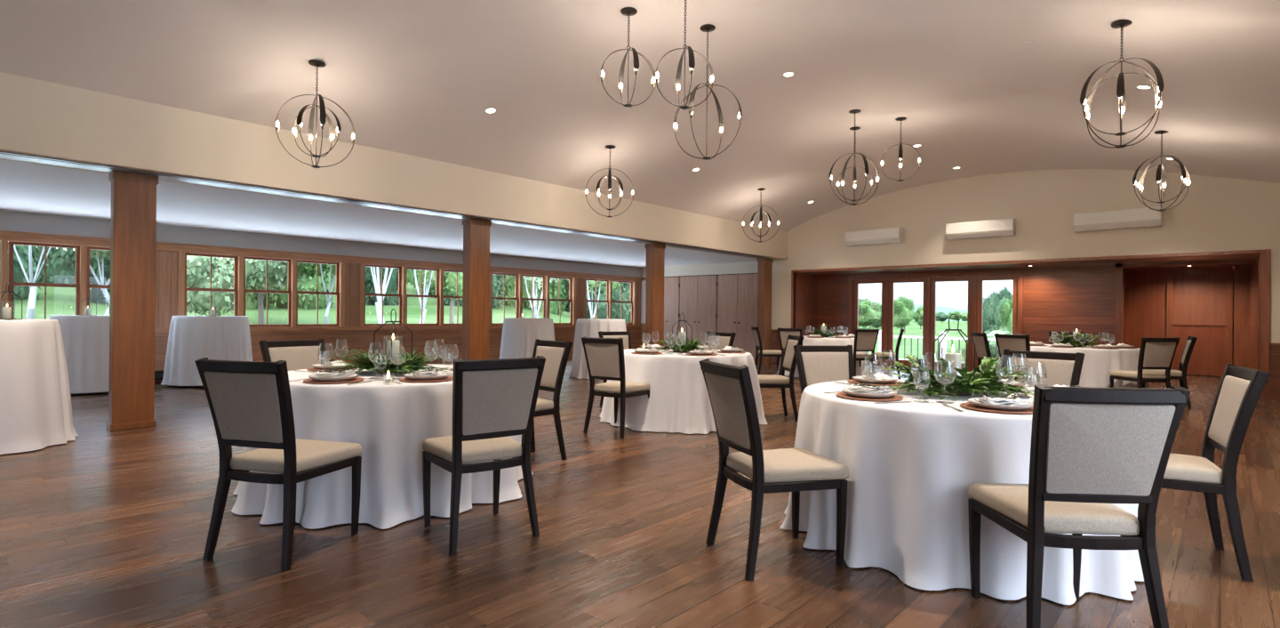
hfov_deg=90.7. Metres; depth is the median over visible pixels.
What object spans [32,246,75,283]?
leafy tree
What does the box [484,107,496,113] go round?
recessed light
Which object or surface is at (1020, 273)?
trim
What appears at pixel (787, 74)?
recessed light
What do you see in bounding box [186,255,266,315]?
leafy tree
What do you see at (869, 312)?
tree
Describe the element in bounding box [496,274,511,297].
leafy tree
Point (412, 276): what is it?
birch tree
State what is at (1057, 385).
napkin
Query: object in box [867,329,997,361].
deck railing
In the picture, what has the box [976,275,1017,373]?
door
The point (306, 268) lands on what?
birch tree
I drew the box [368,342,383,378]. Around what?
wine glass
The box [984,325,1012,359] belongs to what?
tree
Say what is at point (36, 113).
beam
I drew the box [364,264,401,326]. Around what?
window
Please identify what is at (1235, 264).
ceiling
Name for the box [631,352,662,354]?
charger plate
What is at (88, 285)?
window
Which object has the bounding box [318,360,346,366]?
napkin
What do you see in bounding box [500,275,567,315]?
leafy tree
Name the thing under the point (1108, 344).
napkin
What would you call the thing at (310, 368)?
charger plate
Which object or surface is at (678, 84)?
bulb
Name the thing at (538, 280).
birch tree
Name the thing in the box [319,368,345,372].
herb sprig
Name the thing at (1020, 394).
wine glass
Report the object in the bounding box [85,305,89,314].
pillar candle
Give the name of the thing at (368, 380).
knife
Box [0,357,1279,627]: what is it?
floor
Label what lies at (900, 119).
orb chandelier
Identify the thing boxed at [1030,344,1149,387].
tablecloth
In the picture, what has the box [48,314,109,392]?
tablecloth
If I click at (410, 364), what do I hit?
centerpiece
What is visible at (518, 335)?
tablecloth
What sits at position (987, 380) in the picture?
centerpiece
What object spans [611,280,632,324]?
window
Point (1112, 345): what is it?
dinner plate
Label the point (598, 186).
orb chandelier
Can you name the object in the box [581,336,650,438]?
dining chair
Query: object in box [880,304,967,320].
hill
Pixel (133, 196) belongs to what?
wooden post
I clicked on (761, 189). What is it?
orb chandelier
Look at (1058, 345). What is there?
dinner plate
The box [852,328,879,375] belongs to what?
dining chair
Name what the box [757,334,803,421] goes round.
dining chair
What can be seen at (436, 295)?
window
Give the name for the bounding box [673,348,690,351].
wood riser
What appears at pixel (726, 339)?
dining chair
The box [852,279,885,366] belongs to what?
door
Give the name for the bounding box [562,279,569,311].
leafy tree
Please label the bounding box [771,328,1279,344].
trim
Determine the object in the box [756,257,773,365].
wooden post
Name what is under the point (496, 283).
leafy tree
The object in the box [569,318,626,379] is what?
tablecloth
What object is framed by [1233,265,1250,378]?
wall
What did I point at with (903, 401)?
knife
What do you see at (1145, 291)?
wall
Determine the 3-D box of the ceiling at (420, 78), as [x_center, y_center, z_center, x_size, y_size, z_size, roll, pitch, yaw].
[0.277,-2.369,4.777,9.100,1.115,19.370,1,0,43]
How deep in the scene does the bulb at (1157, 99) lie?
4.92 m
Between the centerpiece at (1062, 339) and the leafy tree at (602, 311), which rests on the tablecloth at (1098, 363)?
the centerpiece at (1062, 339)
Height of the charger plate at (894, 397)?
0.011 m
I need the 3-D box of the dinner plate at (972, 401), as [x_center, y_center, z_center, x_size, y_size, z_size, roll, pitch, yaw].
[1.653,0.414,2.901,0.270,0.027,0.270,1,0,6]
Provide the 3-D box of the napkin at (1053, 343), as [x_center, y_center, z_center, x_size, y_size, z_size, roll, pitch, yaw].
[6.067,0.441,9.096,0.225,0.057,0.126,1,0,33]
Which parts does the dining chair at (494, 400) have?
leg, leg, seat, seat frame, leg, frame, leg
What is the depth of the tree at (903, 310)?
107.16 m
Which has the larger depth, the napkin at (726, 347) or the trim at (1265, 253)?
the trim at (1265, 253)
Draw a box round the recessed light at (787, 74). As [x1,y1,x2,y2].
[782,72,794,77]
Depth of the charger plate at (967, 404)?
2.81 m
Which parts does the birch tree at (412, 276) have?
crown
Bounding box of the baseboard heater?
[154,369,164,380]
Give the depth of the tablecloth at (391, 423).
3.53 m
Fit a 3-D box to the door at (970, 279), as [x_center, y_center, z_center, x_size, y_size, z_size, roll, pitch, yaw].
[6.737,0.219,13.676,0.865,2.020,0.050,1,0,43]
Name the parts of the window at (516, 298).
sash, sash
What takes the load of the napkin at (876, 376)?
on the dinner plate at (857, 378)
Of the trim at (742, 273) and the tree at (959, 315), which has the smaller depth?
the trim at (742, 273)
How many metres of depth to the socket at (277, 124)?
5.87 m
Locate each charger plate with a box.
[303,376,364,383]
[307,367,357,371]
[399,376,453,382]
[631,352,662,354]
[685,352,717,355]
[717,350,746,352]
[835,392,903,400]
[847,378,903,385]
[960,401,1032,414]
[1048,345,1075,347]
[1091,346,1119,349]
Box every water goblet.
[373,354,386,380]
[913,370,930,402]
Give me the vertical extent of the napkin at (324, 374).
0.057 m
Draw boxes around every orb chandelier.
[275,60,355,167]
[585,144,633,216]
[600,7,655,107]
[655,0,713,109]
[673,24,742,159]
[742,188,779,242]
[829,109,879,205]
[836,126,872,200]
[880,117,920,181]
[1080,19,1164,148]
[1132,130,1191,211]
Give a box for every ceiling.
[0,0,1279,231]
[0,159,757,267]
[795,253,1260,274]
[1124,263,1251,270]
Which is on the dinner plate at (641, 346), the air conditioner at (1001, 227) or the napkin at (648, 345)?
the napkin at (648, 345)
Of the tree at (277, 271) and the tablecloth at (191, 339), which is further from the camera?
the tree at (277, 271)
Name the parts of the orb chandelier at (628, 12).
chain, rod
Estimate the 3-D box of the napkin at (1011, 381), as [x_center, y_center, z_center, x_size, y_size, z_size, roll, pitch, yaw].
[2.134,0.401,3.810,0.225,0.057,0.126,1,0,30]
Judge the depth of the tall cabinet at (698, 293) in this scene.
17.15 m
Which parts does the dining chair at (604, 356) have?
leg, frame, leg, seat frame, seat, leg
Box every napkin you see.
[310,368,357,377]
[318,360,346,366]
[408,368,446,375]
[635,347,657,351]
[645,344,660,346]
[690,348,711,351]
[722,345,740,350]
[843,384,895,393]
[859,372,890,379]
[973,392,1027,405]
[999,378,1015,383]
[1029,341,1042,343]
[1052,343,1071,344]
[1053,384,1069,386]
[1096,343,1113,346]
[1116,343,1130,345]
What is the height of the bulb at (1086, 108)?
0.097 m
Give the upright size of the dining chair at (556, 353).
0.951 m
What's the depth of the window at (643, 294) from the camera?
18.55 m
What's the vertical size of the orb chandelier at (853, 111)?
1.255 m
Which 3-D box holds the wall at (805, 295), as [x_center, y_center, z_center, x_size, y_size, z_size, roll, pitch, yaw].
[4.012,0.111,15.398,0.120,2.200,1.310,1,0,43]
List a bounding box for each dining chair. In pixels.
[194,357,362,570]
[258,338,325,370]
[422,355,545,553]
[530,338,572,459]
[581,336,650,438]
[598,330,631,406]
[698,358,848,580]
[704,331,735,349]
[751,326,781,374]
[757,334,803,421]
[777,327,802,375]
[793,344,854,393]
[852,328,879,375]
[870,328,904,378]
[968,383,1191,627]
[970,331,1000,371]
[994,333,1030,373]
[1003,349,1084,387]
[1048,331,1083,343]
[1109,336,1180,388]
[1142,336,1197,407]
[1161,363,1270,581]
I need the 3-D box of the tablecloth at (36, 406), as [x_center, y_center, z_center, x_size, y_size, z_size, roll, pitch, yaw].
[-5.479,0.574,5.309,1.148,1.060,1.155,1,0,43]
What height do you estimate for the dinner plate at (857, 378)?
0.027 m
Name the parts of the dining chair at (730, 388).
leg, frame, leg, seat frame, seat, leg, leg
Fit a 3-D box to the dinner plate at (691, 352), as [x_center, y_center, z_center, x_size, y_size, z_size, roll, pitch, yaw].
[0.634,0.404,6.553,0.270,0.027,0.270,1,0,-17]
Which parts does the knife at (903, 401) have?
handle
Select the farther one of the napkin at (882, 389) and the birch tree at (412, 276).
the birch tree at (412, 276)
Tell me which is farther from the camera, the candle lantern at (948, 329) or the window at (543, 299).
the window at (543, 299)
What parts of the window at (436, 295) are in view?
sash, sash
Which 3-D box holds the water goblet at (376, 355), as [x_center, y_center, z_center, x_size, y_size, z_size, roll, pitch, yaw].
[-1.585,0.328,3.861,0.076,0.150,0.076,1,0,15]
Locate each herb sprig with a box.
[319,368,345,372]
[421,367,440,371]
[853,382,879,388]
[991,392,1022,398]
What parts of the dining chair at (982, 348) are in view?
frame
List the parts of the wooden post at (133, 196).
trim, trim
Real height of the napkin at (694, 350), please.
0.057 m
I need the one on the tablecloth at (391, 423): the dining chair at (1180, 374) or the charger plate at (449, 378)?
the charger plate at (449, 378)
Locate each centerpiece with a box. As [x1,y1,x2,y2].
[330,348,452,373]
[657,336,708,351]
[811,327,838,336]
[879,353,1033,399]
[1051,330,1099,346]
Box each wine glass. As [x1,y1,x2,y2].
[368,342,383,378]
[389,345,406,379]
[910,354,928,399]
[934,360,956,403]
[995,356,1015,383]
[1009,352,1028,395]
[1023,361,1047,402]
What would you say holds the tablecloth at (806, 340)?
on the floor
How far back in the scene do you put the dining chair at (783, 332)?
11.59 m
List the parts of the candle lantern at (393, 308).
handle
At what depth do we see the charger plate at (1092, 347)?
8.81 m
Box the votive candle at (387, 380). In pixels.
[384,370,391,383]
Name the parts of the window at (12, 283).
sash, sash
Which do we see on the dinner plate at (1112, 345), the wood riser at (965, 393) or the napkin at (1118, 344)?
the napkin at (1118, 344)
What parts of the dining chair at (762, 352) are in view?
leg, frame, leg, seat frame, seat, leg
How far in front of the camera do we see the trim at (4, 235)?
11.47 m
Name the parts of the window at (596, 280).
sash, sash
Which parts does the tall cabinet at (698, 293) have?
door, door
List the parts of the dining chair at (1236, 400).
seat, seat frame, leg, frame, leg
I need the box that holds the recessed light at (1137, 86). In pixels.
[1135,85,1151,88]
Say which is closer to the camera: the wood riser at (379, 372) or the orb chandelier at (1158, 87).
the wood riser at (379, 372)
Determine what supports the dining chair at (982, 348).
on the floor
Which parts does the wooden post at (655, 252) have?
trim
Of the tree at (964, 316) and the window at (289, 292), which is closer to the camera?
the window at (289, 292)
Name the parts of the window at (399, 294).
sash, sash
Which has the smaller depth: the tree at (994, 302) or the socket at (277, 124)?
the socket at (277, 124)
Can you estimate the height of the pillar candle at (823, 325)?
0.205 m
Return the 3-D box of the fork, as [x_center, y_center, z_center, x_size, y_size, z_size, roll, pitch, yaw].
[1.437,0.429,2.902,0.020,0.006,0.200,1,0,6]
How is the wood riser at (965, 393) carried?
on the tablecloth at (912, 466)
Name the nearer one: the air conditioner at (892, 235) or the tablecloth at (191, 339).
the tablecloth at (191, 339)
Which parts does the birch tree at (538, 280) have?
crown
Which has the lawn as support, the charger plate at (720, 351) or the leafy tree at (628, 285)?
the leafy tree at (628, 285)
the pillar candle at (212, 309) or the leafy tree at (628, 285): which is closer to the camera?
the pillar candle at (212, 309)
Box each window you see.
[8,240,79,319]
[86,246,110,307]
[184,252,238,315]
[243,256,291,327]
[296,259,339,326]
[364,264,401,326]
[406,266,439,325]
[443,269,463,325]
[491,272,518,325]
[521,274,545,318]
[549,276,572,324]
[586,278,608,319]
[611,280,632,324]
[640,280,645,322]
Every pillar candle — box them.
[2,304,11,319]
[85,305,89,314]
[210,307,215,315]
[386,333,399,363]
[678,328,685,345]
[821,323,825,332]
[944,344,961,381]
[1072,328,1079,338]
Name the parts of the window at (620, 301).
sash, sash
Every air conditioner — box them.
[845,227,903,246]
[945,217,1015,239]
[1073,206,1162,231]
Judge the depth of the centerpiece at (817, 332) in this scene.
12.45 m
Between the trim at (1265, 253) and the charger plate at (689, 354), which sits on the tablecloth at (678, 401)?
the charger plate at (689, 354)
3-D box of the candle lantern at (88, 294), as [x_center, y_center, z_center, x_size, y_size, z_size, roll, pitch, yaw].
[-7.760,-0.128,8.888,0.138,0.297,0.138,1,0,8]
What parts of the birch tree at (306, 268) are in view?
crown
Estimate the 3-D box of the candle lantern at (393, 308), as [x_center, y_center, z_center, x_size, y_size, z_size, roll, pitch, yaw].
[-1.679,0.155,4.305,0.177,0.380,0.177,1,0,29]
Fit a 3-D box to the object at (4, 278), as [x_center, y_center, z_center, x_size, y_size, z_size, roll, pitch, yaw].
[-5.878,-0.383,12.268,0.125,1.254,16.901,1,0,43]
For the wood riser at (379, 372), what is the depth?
4.22 m
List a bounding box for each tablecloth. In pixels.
[0,318,78,454]
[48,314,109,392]
[160,315,252,385]
[231,364,533,528]
[499,317,554,358]
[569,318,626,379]
[600,348,767,433]
[776,335,870,376]
[779,379,1143,604]
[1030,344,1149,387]
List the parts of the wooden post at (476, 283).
trim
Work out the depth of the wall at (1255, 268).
10.57 m
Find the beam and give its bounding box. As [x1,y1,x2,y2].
[0,72,787,259]
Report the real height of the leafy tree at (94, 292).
12.944 m
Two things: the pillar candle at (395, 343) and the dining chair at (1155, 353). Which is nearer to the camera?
the pillar candle at (395, 343)
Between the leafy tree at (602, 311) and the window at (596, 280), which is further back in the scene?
the leafy tree at (602, 311)
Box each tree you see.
[0,240,44,299]
[13,244,51,318]
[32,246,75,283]
[68,248,110,304]
[89,248,110,315]
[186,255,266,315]
[245,267,334,309]
[246,259,310,324]
[297,262,335,323]
[364,266,399,304]
[370,266,392,323]
[406,268,435,323]
[419,283,435,295]
[423,271,463,323]
[434,274,504,309]
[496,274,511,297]
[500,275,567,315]
[522,276,559,318]
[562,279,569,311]
[567,279,623,318]
[586,282,631,322]
[622,282,631,322]
[858,297,869,327]
[858,299,881,328]
[871,305,881,327]
[893,296,917,333]
[912,305,922,328]
[936,312,949,321]
[948,311,962,320]
[961,312,967,320]
[982,292,997,332]
[983,286,1012,333]
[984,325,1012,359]
[999,295,1012,333]
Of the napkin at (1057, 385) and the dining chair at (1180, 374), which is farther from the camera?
the dining chair at (1180, 374)
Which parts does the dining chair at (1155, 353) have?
leg, seat, seat frame, leg, frame, leg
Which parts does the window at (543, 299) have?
sash, sash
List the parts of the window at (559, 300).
sash, sash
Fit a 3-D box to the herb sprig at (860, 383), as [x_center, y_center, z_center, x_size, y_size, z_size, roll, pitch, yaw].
[1.164,0.367,3.247,0.056,0.025,0.162,1,0,-36]
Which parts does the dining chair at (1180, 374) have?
seat, seat frame, leg, frame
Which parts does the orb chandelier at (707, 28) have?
rod, chain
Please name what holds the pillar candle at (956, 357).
in the candle lantern at (948, 329)
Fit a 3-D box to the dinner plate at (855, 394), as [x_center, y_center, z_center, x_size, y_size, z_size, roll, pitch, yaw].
[1.184,0.410,3.271,0.270,0.027,0.270,1,0,-19]
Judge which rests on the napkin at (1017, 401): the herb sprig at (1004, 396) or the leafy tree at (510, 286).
the herb sprig at (1004, 396)
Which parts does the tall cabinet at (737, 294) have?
door, door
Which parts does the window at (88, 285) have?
sash, sash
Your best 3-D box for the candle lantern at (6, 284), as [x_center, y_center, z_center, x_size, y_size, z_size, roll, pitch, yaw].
[-5.202,-0.102,5.200,0.138,0.297,0.138,1,0,23]
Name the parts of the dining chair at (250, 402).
leg, frame, leg, seat frame, leg, seat, leg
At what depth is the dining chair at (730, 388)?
2.93 m
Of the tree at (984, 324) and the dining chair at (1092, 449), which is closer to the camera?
the dining chair at (1092, 449)
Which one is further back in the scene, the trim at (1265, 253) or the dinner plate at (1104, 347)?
the trim at (1265, 253)
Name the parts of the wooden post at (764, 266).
trim, trim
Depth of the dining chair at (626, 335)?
8.20 m
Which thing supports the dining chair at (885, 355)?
on the floor
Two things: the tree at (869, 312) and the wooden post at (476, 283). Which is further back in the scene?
the tree at (869, 312)
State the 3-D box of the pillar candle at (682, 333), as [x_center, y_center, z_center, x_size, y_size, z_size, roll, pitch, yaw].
[0.470,0.256,7.082,0.080,0.205,0.080,1,0,43]
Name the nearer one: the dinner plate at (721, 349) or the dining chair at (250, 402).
the dining chair at (250, 402)
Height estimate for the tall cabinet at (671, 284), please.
2.225 m
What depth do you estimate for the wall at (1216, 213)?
11.46 m
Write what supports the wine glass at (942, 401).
on the tablecloth at (912, 466)
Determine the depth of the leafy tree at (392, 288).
46.47 m
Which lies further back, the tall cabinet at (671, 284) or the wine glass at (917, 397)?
the tall cabinet at (671, 284)
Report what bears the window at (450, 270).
in the wall at (12, 220)
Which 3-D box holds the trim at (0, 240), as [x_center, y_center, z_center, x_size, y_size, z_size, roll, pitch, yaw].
[-6.698,-1.071,11.426,0.150,0.130,19.720,1,0,43]
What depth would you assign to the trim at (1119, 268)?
11.65 m
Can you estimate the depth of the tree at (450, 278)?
33.16 m
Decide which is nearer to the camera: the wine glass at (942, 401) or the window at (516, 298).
the wine glass at (942, 401)
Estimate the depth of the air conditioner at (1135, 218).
10.54 m
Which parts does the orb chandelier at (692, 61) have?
rod, chain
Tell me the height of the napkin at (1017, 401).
0.057 m
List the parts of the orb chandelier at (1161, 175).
rod, chain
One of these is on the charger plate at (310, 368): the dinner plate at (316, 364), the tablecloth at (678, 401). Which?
the dinner plate at (316, 364)
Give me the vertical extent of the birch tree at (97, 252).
7.768 m
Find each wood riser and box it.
[377,366,407,374]
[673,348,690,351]
[933,382,972,396]
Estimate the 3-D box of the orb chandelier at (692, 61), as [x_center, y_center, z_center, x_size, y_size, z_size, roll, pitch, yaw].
[0.382,-2.233,5.379,0.391,0.985,0.391,1,0,36]
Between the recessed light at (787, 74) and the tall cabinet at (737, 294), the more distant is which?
the tall cabinet at (737, 294)
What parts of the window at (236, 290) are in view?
sash, sash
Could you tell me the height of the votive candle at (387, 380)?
0.072 m
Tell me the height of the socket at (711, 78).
0.097 m
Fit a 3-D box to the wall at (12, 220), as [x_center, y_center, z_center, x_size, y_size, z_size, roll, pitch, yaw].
[-6.672,-0.175,11.462,0.152,2.555,19.820,1,0,43]
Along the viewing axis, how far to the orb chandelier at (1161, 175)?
7.97 m
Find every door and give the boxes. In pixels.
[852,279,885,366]
[888,278,927,368]
[929,276,973,371]
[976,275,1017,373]
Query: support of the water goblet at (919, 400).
on the tablecloth at (912, 466)
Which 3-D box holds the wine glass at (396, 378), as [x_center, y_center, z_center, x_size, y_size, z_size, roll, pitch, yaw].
[-1.505,0.302,3.928,0.100,0.205,0.100,1,0,15]
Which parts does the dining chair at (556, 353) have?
leg, seat, seat frame, frame, leg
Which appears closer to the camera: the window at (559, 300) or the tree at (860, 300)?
the window at (559, 300)
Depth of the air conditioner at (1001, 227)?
11.94 m
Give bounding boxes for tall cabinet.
[664,276,679,346]
[679,275,718,343]
[717,273,757,360]
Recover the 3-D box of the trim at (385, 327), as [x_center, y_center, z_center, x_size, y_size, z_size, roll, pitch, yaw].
[-6.651,0.269,11.370,0.055,0.075,19.720,1,0,43]
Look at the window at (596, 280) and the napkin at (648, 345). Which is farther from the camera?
the window at (596, 280)
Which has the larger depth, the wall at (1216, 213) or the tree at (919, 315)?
the tree at (919, 315)
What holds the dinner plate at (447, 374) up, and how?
on the charger plate at (449, 378)
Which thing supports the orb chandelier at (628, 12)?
hanging from the ceiling at (420, 78)
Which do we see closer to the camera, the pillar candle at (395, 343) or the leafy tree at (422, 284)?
the pillar candle at (395, 343)
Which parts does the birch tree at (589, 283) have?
crown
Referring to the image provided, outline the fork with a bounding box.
[943,403,963,411]
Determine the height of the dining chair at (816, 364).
0.951 m
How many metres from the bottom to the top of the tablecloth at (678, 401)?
0.742 m
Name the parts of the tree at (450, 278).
crown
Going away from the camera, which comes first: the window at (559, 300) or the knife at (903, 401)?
the knife at (903, 401)
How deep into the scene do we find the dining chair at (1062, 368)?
4.28 m
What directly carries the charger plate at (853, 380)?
on the tablecloth at (912, 466)
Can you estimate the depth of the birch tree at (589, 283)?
32.71 m
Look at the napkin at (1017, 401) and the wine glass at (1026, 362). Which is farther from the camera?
the wine glass at (1026, 362)
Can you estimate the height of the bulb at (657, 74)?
0.097 m
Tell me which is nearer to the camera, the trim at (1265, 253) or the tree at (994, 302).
the trim at (1265, 253)
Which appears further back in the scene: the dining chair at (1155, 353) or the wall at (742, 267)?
the wall at (742, 267)
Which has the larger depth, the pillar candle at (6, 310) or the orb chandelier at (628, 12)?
the orb chandelier at (628, 12)
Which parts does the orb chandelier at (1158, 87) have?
rod, chain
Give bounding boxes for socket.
[276,120,279,131]
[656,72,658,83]
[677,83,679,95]
[710,75,712,87]
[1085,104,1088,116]
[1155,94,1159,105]
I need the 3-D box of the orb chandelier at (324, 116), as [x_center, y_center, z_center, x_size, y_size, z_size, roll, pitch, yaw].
[-3.104,-1.903,6.071,0.518,1.005,0.518,1,0,9]
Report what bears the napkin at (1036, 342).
on the dinner plate
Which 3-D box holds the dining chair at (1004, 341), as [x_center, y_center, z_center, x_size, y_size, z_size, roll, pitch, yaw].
[5.412,0.753,8.942,0.599,0.951,0.480,1,0,-27]
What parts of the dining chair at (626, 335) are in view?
leg, frame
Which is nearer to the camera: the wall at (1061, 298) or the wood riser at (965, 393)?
the wood riser at (965, 393)
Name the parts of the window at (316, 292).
sash, sash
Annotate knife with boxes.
[346,380,372,384]
[873,400,911,403]
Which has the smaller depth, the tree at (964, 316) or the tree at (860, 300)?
the tree at (860, 300)
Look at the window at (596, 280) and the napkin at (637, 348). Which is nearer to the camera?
the napkin at (637, 348)
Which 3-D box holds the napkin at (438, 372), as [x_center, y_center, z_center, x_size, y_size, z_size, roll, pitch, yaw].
[-1.307,0.366,3.894,0.126,0.057,0.225,1,0,28]
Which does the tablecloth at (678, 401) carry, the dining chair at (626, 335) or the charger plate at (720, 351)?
the charger plate at (720, 351)
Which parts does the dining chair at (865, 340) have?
leg, seat, seat frame, frame, leg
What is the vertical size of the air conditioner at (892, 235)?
0.304 m
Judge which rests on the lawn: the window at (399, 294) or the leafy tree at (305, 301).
the leafy tree at (305, 301)
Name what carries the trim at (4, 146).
attached to the beam
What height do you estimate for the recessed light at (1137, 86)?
0.037 m
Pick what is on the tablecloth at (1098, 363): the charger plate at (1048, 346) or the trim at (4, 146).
the charger plate at (1048, 346)
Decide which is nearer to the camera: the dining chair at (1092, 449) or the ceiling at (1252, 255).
the dining chair at (1092, 449)
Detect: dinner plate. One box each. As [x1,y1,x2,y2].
[308,373,359,381]
[312,363,351,368]
[404,372,450,379]
[634,350,659,352]
[640,345,663,348]
[688,351,713,354]
[720,348,743,351]
[841,388,896,398]
[852,375,898,383]
[967,397,1033,409]
[1002,381,1020,385]
[1050,344,1072,346]
[1094,345,1117,348]
[1112,344,1135,347]
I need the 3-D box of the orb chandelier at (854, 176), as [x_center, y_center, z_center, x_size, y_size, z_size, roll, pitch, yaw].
[3.107,-2.157,9.150,0.384,1.060,0.384,1,0,-26]
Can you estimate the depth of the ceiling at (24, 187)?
9.41 m
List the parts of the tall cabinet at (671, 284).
door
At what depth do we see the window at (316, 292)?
12.04 m
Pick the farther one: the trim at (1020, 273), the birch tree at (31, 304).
the birch tree at (31, 304)
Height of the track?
0.012 m
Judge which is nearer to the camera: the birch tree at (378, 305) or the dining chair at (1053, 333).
the dining chair at (1053, 333)
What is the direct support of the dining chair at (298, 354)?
on the floor
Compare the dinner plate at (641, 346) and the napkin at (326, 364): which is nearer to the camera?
the napkin at (326, 364)
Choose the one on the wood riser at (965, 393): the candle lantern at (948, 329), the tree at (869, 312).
the candle lantern at (948, 329)
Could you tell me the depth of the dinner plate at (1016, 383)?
3.70 m
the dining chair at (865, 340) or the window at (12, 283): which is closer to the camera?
the window at (12, 283)
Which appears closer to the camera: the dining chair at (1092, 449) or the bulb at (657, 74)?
the dining chair at (1092, 449)
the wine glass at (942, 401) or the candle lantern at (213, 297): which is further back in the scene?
the candle lantern at (213, 297)
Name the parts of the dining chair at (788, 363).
seat, seat frame, leg, frame, leg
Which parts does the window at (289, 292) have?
sash, sash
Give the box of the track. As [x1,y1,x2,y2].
[0,150,769,257]
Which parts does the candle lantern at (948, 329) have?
wire frame, handle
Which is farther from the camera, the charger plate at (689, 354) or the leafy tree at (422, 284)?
the leafy tree at (422, 284)
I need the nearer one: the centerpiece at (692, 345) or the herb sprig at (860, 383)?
the herb sprig at (860, 383)
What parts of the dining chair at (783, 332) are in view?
leg, frame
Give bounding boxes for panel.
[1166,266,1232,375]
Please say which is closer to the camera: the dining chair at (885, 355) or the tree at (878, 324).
the dining chair at (885, 355)
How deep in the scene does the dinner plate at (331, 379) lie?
3.67 m
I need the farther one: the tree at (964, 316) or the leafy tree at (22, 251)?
the tree at (964, 316)
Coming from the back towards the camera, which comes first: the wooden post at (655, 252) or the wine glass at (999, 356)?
the wooden post at (655, 252)
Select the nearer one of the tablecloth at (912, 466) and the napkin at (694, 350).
the tablecloth at (912, 466)
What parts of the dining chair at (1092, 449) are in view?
leg, leg, seat, seat frame, leg, frame, leg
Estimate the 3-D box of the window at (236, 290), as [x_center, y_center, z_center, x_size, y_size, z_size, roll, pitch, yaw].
[-7.303,-0.395,10.768,0.070,1.249,0.782,1,0,43]
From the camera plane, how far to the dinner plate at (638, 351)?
6.59 m
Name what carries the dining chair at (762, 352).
on the floor
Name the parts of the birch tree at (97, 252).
crown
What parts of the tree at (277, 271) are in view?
crown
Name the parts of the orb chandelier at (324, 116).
rod, chain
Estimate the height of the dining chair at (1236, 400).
0.951 m
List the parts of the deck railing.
railing post, rail, railing post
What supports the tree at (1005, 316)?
on the lawn
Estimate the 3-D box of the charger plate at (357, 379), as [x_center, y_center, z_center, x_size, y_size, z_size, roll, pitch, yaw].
[-1.822,0.395,3.768,0.330,0.011,0.330,1,0,15]
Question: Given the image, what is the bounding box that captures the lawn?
[8,269,999,362]
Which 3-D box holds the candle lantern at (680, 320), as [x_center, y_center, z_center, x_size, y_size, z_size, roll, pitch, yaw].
[0.471,0.177,7.082,0.177,0.380,0.177,1,0,23]
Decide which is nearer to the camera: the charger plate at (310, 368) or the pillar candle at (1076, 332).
the charger plate at (310, 368)
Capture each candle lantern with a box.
[0,283,22,319]
[78,294,96,315]
[206,296,220,315]
[373,308,412,366]
[672,312,691,345]
[932,313,975,384]
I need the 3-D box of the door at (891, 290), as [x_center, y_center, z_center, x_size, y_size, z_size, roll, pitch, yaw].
[6.055,0.212,14.304,0.870,2.020,0.050,1,0,43]
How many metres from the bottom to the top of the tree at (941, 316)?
5.157 m
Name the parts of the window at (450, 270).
sash, sash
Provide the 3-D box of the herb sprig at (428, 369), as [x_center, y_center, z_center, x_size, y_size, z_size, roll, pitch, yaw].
[-1.277,0.342,3.885,0.056,0.025,0.162,1,0,30]
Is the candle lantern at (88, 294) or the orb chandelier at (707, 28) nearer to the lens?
the orb chandelier at (707, 28)
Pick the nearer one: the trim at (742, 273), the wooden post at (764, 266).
the wooden post at (764, 266)
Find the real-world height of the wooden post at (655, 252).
2.494 m
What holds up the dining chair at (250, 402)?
on the floor
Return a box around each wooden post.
[105,170,158,430]
[462,218,491,359]
[645,243,665,346]
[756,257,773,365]
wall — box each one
[0,209,641,381]
[640,260,757,347]
[770,168,1279,399]
[793,272,818,335]
[817,264,1115,344]
[1123,266,1234,376]
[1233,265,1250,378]
[1248,254,1260,369]
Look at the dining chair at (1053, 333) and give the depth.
10.64 m
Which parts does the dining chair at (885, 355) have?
seat, seat frame, leg, frame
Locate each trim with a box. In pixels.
[0,142,788,258]
[0,230,642,281]
[0,240,633,281]
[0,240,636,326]
[154,323,641,332]
[642,272,757,278]
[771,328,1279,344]
[791,248,1270,398]
[847,270,1023,369]
[1114,258,1255,344]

